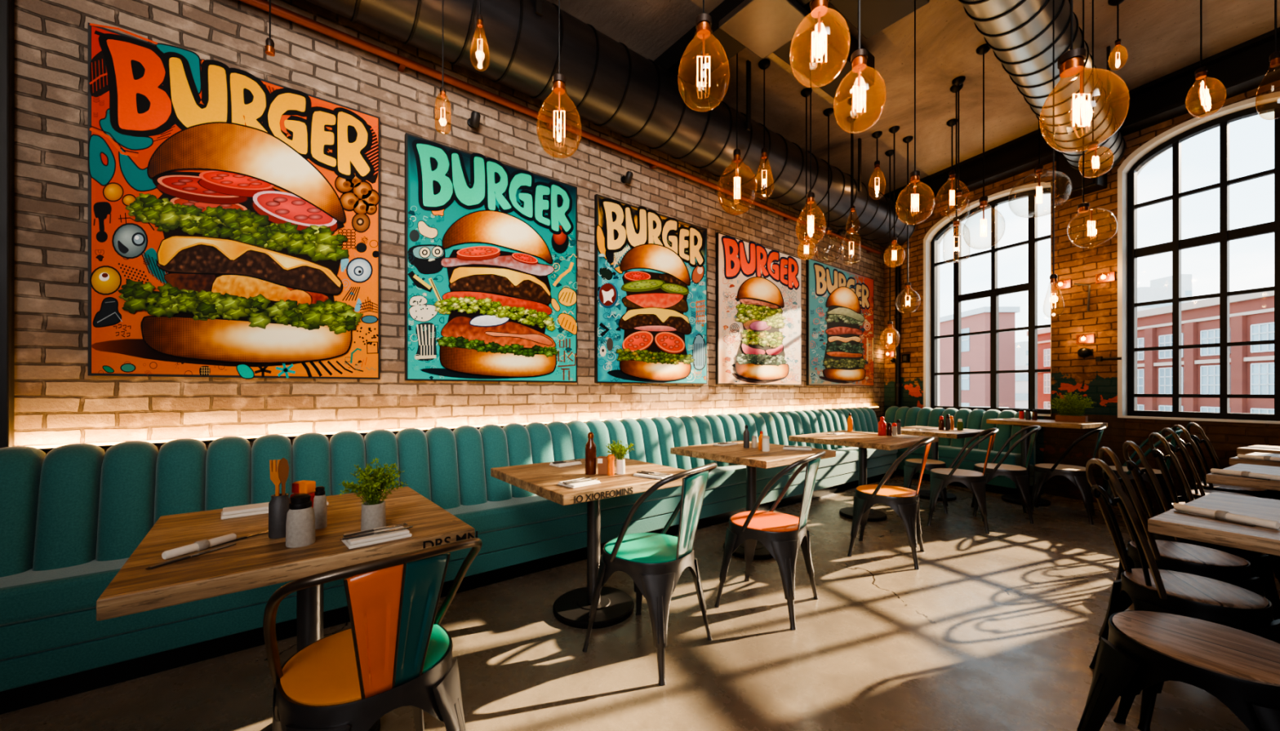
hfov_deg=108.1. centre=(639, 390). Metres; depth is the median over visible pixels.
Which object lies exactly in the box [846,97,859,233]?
pendant lamp
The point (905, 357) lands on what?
switch box
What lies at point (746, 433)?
sauce bottle
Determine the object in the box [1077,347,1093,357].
light
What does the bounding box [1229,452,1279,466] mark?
dining table
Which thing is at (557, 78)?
socket
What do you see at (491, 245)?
picture
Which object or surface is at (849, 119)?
pendant lamp
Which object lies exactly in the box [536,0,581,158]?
pendant lamp
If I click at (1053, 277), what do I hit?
socket
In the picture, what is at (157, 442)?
light strip
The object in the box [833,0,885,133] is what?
pendant lamp
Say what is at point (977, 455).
seat cushion
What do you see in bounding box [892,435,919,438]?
napkin
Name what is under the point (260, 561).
dining table
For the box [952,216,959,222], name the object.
socket
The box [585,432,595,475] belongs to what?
sauce bottle
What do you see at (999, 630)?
floor
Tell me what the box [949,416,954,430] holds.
sauce jar
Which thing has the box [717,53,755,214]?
pendant lamp
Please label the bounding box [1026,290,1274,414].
brick building
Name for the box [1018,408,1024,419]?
spice jar
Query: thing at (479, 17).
socket
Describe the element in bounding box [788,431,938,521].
dining table
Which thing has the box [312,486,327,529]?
pepper shaker
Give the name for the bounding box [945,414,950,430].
sauce jar
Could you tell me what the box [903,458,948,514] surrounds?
chair
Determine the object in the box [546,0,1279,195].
ceiling
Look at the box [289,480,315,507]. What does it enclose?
tub
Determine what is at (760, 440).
sauce bottle
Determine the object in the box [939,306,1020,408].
brick building
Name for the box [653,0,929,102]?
ceiling steelwork
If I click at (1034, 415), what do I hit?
spice jar
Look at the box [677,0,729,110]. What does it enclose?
pendant lamp
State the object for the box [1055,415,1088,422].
pot
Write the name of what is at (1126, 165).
trim
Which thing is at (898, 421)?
sauce jar
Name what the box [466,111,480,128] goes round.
wall spotlight
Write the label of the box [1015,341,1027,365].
apartment building
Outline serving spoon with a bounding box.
[277,457,288,495]
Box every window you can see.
[930,187,1050,414]
[1127,101,1279,421]
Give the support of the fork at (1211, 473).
on the dining table at (1271, 485)
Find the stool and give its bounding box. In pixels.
[1076,610,1279,730]
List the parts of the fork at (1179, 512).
handle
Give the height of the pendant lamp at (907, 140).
1.998 m
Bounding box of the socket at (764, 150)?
[760,147,767,154]
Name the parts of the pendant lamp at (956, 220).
cord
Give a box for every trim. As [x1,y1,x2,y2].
[923,182,1051,416]
[1117,91,1279,424]
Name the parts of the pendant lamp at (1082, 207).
cord, filament stem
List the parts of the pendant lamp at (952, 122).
cord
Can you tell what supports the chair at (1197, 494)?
on the floor
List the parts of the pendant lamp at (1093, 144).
cord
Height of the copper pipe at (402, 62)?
0.055 m
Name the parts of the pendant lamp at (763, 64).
cord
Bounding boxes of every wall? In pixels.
[13,0,884,454]
[884,80,1279,513]
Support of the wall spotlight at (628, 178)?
attached to the wall at (56, 402)
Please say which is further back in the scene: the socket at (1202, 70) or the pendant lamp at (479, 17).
the socket at (1202, 70)
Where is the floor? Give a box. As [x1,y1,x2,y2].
[0,475,1279,730]
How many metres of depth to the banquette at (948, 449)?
5.65 m
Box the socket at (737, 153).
[733,148,741,156]
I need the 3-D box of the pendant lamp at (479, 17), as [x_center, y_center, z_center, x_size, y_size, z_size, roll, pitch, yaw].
[-0.793,-2.236,2.300,0.104,1.287,0.102,0,0,39]
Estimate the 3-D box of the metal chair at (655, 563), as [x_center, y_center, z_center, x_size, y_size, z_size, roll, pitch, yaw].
[0.069,0.745,2.116,0.511,0.850,0.487,0,0,35]
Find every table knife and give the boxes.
[145,542,235,569]
[340,526,413,540]
[553,460,580,464]
[564,478,597,484]
[635,471,666,476]
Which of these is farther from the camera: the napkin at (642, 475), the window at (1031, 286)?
the window at (1031, 286)
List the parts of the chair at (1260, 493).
seat frame, seat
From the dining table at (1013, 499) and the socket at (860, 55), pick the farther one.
the dining table at (1013, 499)
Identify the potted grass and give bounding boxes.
[1048,391,1095,422]
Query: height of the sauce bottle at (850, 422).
0.190 m
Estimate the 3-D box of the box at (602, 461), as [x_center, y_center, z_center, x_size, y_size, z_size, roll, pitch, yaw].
[-0.187,0.385,2.375,0.056,0.090,0.041,0,0,0]
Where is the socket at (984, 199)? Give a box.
[978,195,987,203]
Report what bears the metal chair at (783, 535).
on the floor
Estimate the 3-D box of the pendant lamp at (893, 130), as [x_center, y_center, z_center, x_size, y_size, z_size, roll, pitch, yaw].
[2.793,-2.118,5.100,0.206,1.522,0.206,0,0,6]
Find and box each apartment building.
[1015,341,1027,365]
[1015,365,1027,408]
[1150,274,1191,302]
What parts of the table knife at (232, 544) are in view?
handle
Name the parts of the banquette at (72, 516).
panel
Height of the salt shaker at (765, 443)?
0.108 m
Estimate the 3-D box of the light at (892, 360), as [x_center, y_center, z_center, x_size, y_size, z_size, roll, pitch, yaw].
[3.757,-0.446,6.886,0.075,0.070,0.080,0,0,-25]
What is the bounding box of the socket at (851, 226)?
[848,223,854,229]
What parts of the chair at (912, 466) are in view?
leg, seat frame, seat, leg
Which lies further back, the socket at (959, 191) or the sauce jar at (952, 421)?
the sauce jar at (952, 421)
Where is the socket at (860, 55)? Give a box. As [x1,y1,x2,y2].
[850,48,867,64]
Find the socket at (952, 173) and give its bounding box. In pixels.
[948,169,955,176]
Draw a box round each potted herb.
[338,457,407,531]
[605,440,635,474]
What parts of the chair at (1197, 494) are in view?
leg, seat frame, seat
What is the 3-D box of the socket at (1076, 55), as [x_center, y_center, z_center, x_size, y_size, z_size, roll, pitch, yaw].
[1.208,-0.933,1.300,0.059,0.030,0.059,0,0,-39]
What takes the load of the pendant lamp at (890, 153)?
hanging from the ceiling
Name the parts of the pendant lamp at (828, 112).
cord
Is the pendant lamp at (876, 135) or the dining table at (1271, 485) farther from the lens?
the pendant lamp at (876, 135)
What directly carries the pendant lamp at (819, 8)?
hanging from the ceiling
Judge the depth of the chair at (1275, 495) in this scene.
3.74 m
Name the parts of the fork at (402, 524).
handle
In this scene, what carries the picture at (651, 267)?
attached to the wall at (56, 402)
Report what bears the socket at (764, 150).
attached to the pendant lamp at (763, 64)
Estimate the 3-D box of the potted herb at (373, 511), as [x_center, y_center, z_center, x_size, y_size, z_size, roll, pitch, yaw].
[-0.823,0.318,1.440,0.180,0.223,0.164,0,0,-39]
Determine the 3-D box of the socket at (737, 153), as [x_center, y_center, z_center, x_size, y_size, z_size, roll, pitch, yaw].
[0.795,-1.949,3.800,0.060,0.057,0.060,0,0,15]
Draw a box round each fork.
[211,530,268,547]
[269,459,280,496]
[342,523,407,537]
[552,459,576,463]
[562,477,591,483]
[640,471,671,475]
[1173,511,1255,527]
[1211,473,1270,480]
[1239,457,1279,462]
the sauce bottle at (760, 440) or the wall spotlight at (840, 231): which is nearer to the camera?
the sauce bottle at (760, 440)
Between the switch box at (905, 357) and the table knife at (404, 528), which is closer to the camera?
the table knife at (404, 528)
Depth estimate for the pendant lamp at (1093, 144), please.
3.19 m
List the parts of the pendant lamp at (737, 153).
filament stem, cord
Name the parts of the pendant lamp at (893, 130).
cord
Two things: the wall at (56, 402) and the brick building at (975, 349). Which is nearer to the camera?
the wall at (56, 402)
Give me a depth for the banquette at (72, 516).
2.21 m
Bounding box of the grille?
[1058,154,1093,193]
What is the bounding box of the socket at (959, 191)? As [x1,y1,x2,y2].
[955,189,962,194]
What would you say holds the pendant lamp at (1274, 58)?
hanging from the ceiling
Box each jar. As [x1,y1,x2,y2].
[268,493,290,538]
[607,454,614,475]
[751,435,756,448]
[896,419,901,435]
[938,416,944,430]
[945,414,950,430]
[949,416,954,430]
[956,418,963,430]
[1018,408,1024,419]
[1025,409,1031,420]
[1031,409,1037,420]
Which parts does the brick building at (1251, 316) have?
cornice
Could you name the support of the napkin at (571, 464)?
on the dining table at (572, 608)
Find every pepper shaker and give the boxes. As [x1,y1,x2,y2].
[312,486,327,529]
[886,422,892,435]
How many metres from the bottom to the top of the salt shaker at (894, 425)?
0.115 m
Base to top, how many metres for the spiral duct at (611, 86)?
0.876 m
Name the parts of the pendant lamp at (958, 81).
cord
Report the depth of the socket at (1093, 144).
3.18 m
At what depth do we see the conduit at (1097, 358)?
4.77 m
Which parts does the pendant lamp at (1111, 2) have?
cord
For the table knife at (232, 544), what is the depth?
1.18 m
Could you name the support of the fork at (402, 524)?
on the napkin at (351, 544)
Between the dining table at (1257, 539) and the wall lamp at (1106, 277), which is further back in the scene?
the wall lamp at (1106, 277)
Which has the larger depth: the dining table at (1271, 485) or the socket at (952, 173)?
the socket at (952, 173)
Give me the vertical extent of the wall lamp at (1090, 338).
0.100 m
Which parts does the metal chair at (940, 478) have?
leg, seat, seat frame, leg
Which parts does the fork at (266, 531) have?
handle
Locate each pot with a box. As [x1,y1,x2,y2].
[360,500,386,531]
[616,458,625,474]
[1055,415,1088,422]
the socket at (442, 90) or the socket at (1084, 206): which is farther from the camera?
the socket at (1084, 206)
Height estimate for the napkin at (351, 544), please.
0.020 m
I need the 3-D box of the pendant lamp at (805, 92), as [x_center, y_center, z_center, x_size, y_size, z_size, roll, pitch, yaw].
[1.601,-2.068,4.465,0.169,1.622,0.169,0,0,39]
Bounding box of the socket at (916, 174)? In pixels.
[910,170,919,178]
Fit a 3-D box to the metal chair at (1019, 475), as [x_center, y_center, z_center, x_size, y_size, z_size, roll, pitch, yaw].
[3.423,0.745,4.353,0.511,0.850,0.487,0,0,33]
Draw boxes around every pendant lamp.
[264,0,275,56]
[435,0,447,134]
[470,0,489,62]
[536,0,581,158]
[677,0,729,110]
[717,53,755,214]
[758,58,770,186]
[789,0,849,88]
[798,88,815,253]
[804,56,826,245]
[814,107,843,262]
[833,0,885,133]
[844,115,860,265]
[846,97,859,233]
[868,131,885,197]
[881,150,900,346]
[887,125,905,262]
[895,0,934,224]
[896,136,920,306]
[936,118,968,217]
[942,84,970,262]
[948,75,969,221]
[962,43,1005,249]
[1008,120,1072,217]
[1039,0,1129,152]
[1043,0,1064,310]
[1071,0,1117,248]
[1080,0,1114,177]
[1107,0,1124,62]
[1185,0,1226,118]
[1255,0,1279,118]
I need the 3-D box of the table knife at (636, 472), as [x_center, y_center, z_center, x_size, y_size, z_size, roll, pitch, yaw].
[0.054,0.416,2.310,0.184,0.005,0.013,0,0,39]
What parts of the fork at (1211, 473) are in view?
handle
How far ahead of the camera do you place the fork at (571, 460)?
2.69 m
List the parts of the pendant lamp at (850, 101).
cord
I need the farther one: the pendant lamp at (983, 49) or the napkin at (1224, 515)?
the pendant lamp at (983, 49)
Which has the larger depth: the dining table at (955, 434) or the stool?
the dining table at (955, 434)
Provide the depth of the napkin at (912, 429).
4.98 m
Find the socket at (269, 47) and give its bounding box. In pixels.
[264,37,275,56]
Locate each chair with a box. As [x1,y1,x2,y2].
[262,537,482,730]
[582,462,716,686]
[714,450,825,630]
[847,436,934,569]
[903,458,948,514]
[926,427,999,534]
[970,425,1041,524]
[1031,426,1106,524]
[1085,458,1279,730]
[1098,427,1182,520]
[1098,446,1264,597]
[1122,440,1279,621]
[1148,432,1279,583]
[1160,427,1279,558]
[1172,425,1273,499]
[1186,422,1279,500]
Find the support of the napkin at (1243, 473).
on the dining table at (1271, 485)
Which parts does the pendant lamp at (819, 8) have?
filament stem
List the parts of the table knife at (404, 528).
handle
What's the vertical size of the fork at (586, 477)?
0.005 m
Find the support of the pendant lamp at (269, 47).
hanging from the ceiling
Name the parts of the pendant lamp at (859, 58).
filament stem, cord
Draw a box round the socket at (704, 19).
[695,13,711,28]
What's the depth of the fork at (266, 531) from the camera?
1.34 m
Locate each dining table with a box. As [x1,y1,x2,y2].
[96,486,477,730]
[490,456,686,629]
[670,440,835,559]
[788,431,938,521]
[901,426,992,501]
[986,418,1107,506]
[1147,492,1279,556]
[1205,463,1279,491]
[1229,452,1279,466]
[1236,444,1279,454]
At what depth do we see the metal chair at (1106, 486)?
4.07 m
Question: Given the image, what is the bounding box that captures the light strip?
[29,406,879,452]
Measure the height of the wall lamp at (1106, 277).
0.100 m
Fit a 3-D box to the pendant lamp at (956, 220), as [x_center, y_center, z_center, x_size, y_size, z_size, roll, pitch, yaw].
[2.999,-2.049,4.400,0.214,1.660,0.214,0,0,44]
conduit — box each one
[1074,283,1090,311]
[1095,356,1121,361]
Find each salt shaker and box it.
[285,493,315,548]
[761,435,769,452]
[891,423,897,435]
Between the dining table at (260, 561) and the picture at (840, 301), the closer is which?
the dining table at (260, 561)
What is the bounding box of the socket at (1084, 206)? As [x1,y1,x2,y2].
[1077,202,1089,209]
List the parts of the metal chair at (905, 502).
leg, leg, seat, seat frame, leg, leg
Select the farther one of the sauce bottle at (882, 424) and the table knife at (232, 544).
the sauce bottle at (882, 424)
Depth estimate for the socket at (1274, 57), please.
1.89 m
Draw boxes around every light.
[890,358,895,363]
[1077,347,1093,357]
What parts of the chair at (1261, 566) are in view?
seat frame, leg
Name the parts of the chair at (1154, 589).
leg, leg, seat frame, seat, leg, leg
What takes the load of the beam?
attached to the ceiling
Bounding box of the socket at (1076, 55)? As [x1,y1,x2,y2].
[1057,48,1085,69]
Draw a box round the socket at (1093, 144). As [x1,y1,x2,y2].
[1087,140,1098,147]
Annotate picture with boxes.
[88,22,380,379]
[404,133,577,382]
[594,194,706,384]
[715,232,801,385]
[806,257,873,386]
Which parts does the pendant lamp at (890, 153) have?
cord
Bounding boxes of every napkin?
[161,533,236,559]
[221,501,328,519]
[341,525,412,549]
[549,460,582,467]
[557,477,600,488]
[632,471,671,479]
[713,442,737,446]
[782,445,812,450]
[826,432,844,435]
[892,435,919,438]
[911,429,932,431]
[1003,418,1024,420]
[1173,503,1279,529]
[1210,468,1279,480]
[1237,454,1279,461]
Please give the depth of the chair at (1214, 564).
2.00 m
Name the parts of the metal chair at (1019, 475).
leg, leg, seat, seat frame, leg, leg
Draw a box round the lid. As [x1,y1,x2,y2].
[289,493,315,507]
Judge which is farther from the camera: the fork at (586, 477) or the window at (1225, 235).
the window at (1225, 235)
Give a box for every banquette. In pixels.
[0,407,897,715]
[884,406,1035,495]
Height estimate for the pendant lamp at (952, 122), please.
1.007 m
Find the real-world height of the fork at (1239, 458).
0.005 m
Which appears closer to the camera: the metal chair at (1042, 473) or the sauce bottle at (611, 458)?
the sauce bottle at (611, 458)
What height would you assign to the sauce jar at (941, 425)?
0.150 m
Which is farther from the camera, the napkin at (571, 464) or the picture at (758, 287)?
the picture at (758, 287)
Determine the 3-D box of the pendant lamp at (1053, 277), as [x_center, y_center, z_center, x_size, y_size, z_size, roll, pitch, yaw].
[2.114,-1.626,2.374,0.102,2.506,0.104,0,0,-21]
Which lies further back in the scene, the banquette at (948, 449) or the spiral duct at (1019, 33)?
the banquette at (948, 449)
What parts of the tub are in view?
lid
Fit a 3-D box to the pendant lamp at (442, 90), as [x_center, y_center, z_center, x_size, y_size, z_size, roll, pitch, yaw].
[-1.019,-2.106,2.400,0.102,1.546,0.104,0,0,-4]
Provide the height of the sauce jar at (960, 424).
0.120 m
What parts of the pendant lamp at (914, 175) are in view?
filament stem, cord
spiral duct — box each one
[305,0,915,248]
[958,0,1125,171]
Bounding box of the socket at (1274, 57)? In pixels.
[1269,51,1279,62]
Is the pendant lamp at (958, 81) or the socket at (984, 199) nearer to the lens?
the socket at (984, 199)
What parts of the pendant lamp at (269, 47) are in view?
cord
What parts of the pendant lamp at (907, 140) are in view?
cord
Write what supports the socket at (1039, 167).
attached to the pendant lamp at (1038, 168)
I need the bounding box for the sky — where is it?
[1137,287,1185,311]
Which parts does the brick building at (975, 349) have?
cornice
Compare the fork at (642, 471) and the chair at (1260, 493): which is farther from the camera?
the chair at (1260, 493)
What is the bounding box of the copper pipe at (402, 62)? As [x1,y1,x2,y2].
[238,0,881,254]
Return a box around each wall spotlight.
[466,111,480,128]
[621,171,633,184]
[833,229,843,235]
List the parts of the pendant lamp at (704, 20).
filament stem, cord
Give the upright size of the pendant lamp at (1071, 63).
2.201 m
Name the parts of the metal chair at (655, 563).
leg, leg, seat, seat frame, leg, leg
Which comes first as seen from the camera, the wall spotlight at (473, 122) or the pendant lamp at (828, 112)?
the wall spotlight at (473, 122)
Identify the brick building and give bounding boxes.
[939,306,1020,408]
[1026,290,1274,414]
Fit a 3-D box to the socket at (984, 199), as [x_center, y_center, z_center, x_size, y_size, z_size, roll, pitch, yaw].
[2.886,-1.609,3.900,0.060,0.048,0.060,0,0,21]
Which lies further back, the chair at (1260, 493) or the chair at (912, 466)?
the chair at (912, 466)
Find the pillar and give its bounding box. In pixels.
[0,0,13,448]
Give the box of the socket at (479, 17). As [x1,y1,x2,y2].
[476,13,483,22]
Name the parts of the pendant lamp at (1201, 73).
cord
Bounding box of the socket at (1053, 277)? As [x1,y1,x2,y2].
[1049,274,1057,279]
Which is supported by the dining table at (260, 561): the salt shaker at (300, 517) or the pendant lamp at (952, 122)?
the salt shaker at (300, 517)
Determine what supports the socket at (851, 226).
attached to the pendant lamp at (849, 119)
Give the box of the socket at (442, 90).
[440,86,445,93]
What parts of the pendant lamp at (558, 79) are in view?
glass bulb, filament stem, cord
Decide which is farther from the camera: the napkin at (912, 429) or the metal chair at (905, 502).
the napkin at (912, 429)
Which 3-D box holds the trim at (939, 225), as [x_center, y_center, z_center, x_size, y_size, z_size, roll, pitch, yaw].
[4.418,-1.062,5.909,0.312,2.705,1.455,0,0,-25]
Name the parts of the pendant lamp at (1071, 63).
cord, filament stem, glass bulb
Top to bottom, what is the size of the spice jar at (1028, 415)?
0.110 m
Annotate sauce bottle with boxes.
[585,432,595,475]
[743,425,749,448]
[758,431,763,450]
[847,413,853,431]
[878,417,886,435]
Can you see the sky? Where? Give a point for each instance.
(1144, 294)
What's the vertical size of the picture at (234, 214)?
1.614 m
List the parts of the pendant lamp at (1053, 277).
cord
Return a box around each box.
[597,456,608,475]
[902,354,910,362]
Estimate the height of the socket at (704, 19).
0.037 m
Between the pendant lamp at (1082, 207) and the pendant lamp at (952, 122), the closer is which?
the pendant lamp at (1082, 207)
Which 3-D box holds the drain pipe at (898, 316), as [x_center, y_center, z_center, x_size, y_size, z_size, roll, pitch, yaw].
[3.783,-1.140,6.806,0.091,2.720,0.088,0,0,-25]
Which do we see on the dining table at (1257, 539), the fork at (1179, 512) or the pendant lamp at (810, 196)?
the fork at (1179, 512)
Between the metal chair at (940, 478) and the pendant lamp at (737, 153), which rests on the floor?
the metal chair at (940, 478)
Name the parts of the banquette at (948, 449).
panel, panel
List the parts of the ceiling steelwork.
joint plate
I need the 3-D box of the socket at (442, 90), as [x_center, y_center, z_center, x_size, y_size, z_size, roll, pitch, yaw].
[-1.019,-1.554,2.400,0.030,0.025,0.030,0,0,-4]
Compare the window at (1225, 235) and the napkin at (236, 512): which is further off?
the window at (1225, 235)
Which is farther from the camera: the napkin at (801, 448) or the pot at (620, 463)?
the napkin at (801, 448)
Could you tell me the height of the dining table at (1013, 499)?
0.860 m
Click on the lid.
(312, 495)
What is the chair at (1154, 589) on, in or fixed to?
on the floor
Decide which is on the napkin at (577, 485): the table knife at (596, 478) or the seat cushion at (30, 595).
the table knife at (596, 478)
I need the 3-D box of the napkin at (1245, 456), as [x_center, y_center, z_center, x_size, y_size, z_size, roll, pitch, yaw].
[3.852,0.417,2.849,0.030,0.030,0.240,0,0,-17]
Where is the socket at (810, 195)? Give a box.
[806,192,814,199]
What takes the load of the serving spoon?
in the jar at (278, 506)
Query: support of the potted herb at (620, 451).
on the dining table at (572, 608)
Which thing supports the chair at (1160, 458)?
on the floor
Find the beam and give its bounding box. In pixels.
[884,26,1279,212]
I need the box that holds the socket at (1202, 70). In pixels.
[1194,66,1207,75]
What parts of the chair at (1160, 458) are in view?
seat, leg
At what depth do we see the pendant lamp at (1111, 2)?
3.40 m
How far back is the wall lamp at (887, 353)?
6.95 m
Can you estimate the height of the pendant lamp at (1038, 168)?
1.151 m
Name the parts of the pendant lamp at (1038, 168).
filament stem, cord, glass bulb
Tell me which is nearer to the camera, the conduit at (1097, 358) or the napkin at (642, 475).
the napkin at (642, 475)
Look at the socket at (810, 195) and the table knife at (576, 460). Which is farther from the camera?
the socket at (810, 195)
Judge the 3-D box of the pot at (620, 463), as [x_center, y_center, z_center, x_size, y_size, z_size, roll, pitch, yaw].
[-0.100,0.393,2.396,0.046,0.074,0.046,0,0,-39]
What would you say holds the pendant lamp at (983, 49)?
hanging from the ceiling
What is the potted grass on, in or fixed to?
on the dining table at (1013, 499)
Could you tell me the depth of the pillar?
1.93 m
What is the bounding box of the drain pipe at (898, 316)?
[894,245,902,405]
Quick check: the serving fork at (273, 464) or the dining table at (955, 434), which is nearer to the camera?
the serving fork at (273, 464)
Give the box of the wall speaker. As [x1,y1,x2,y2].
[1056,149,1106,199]
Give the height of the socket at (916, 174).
0.038 m
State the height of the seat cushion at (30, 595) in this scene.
0.137 m
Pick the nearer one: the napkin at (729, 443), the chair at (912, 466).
the napkin at (729, 443)
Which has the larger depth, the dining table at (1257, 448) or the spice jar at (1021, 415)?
the spice jar at (1021, 415)
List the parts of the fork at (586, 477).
handle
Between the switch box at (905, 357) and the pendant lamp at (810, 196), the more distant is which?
the switch box at (905, 357)
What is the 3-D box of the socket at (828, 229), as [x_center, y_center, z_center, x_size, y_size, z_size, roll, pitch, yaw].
[1.942,-1.663,4.781,0.060,0.039,0.060,0,0,-34]
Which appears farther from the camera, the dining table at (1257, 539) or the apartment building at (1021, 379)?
the apartment building at (1021, 379)
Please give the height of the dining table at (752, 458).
0.740 m
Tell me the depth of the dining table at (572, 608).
2.40 m
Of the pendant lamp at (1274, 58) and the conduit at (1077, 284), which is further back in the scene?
the conduit at (1077, 284)
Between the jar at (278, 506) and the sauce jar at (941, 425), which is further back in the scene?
the sauce jar at (941, 425)
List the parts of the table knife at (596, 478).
handle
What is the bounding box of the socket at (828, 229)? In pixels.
[825,226,831,231]
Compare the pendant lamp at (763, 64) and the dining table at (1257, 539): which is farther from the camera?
the pendant lamp at (763, 64)
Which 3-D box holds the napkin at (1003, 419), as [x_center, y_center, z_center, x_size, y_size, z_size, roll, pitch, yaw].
[3.943,0.304,4.902,0.100,0.010,0.160,0,0,-17]
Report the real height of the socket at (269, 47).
0.066 m
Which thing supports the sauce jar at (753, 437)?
on the dining table at (752, 458)
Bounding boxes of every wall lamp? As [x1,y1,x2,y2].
[884,350,894,357]
[1053,279,1071,290]
[1075,333,1094,344]
[1095,271,1115,284]
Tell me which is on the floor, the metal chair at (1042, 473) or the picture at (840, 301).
the metal chair at (1042, 473)
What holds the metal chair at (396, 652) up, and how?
on the floor
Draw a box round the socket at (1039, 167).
[1035,164,1043,171]
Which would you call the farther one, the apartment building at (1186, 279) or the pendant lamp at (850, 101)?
the apartment building at (1186, 279)
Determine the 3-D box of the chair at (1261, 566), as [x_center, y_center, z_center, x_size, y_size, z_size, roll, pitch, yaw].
[2.770,0.718,2.319,0.480,0.905,0.430,0,0,31]
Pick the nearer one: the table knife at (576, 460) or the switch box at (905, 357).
the table knife at (576, 460)
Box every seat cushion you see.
[0,447,897,626]
[897,445,1021,466]
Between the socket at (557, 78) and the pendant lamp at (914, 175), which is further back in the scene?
the pendant lamp at (914, 175)
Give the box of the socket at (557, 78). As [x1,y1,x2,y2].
[552,73,565,86]
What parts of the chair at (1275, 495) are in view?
leg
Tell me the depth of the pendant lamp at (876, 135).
5.18 m
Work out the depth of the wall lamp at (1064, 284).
5.08 m
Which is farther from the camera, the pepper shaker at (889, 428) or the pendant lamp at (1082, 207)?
the pepper shaker at (889, 428)
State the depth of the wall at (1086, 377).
4.94 m
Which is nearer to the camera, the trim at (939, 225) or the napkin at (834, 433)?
the napkin at (834, 433)
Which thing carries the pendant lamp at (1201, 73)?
hanging from the ceiling
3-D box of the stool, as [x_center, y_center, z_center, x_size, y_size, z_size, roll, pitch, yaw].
[1.605,0.939,1.307,0.509,0.462,0.509,0,0,-31]
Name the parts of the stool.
leg, leg, seat, leg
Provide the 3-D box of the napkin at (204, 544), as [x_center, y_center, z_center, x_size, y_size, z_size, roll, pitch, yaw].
[-1.183,0.418,1.252,0.028,0.028,0.160,0,0,16]
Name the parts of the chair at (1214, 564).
leg, leg, seat, seat frame, leg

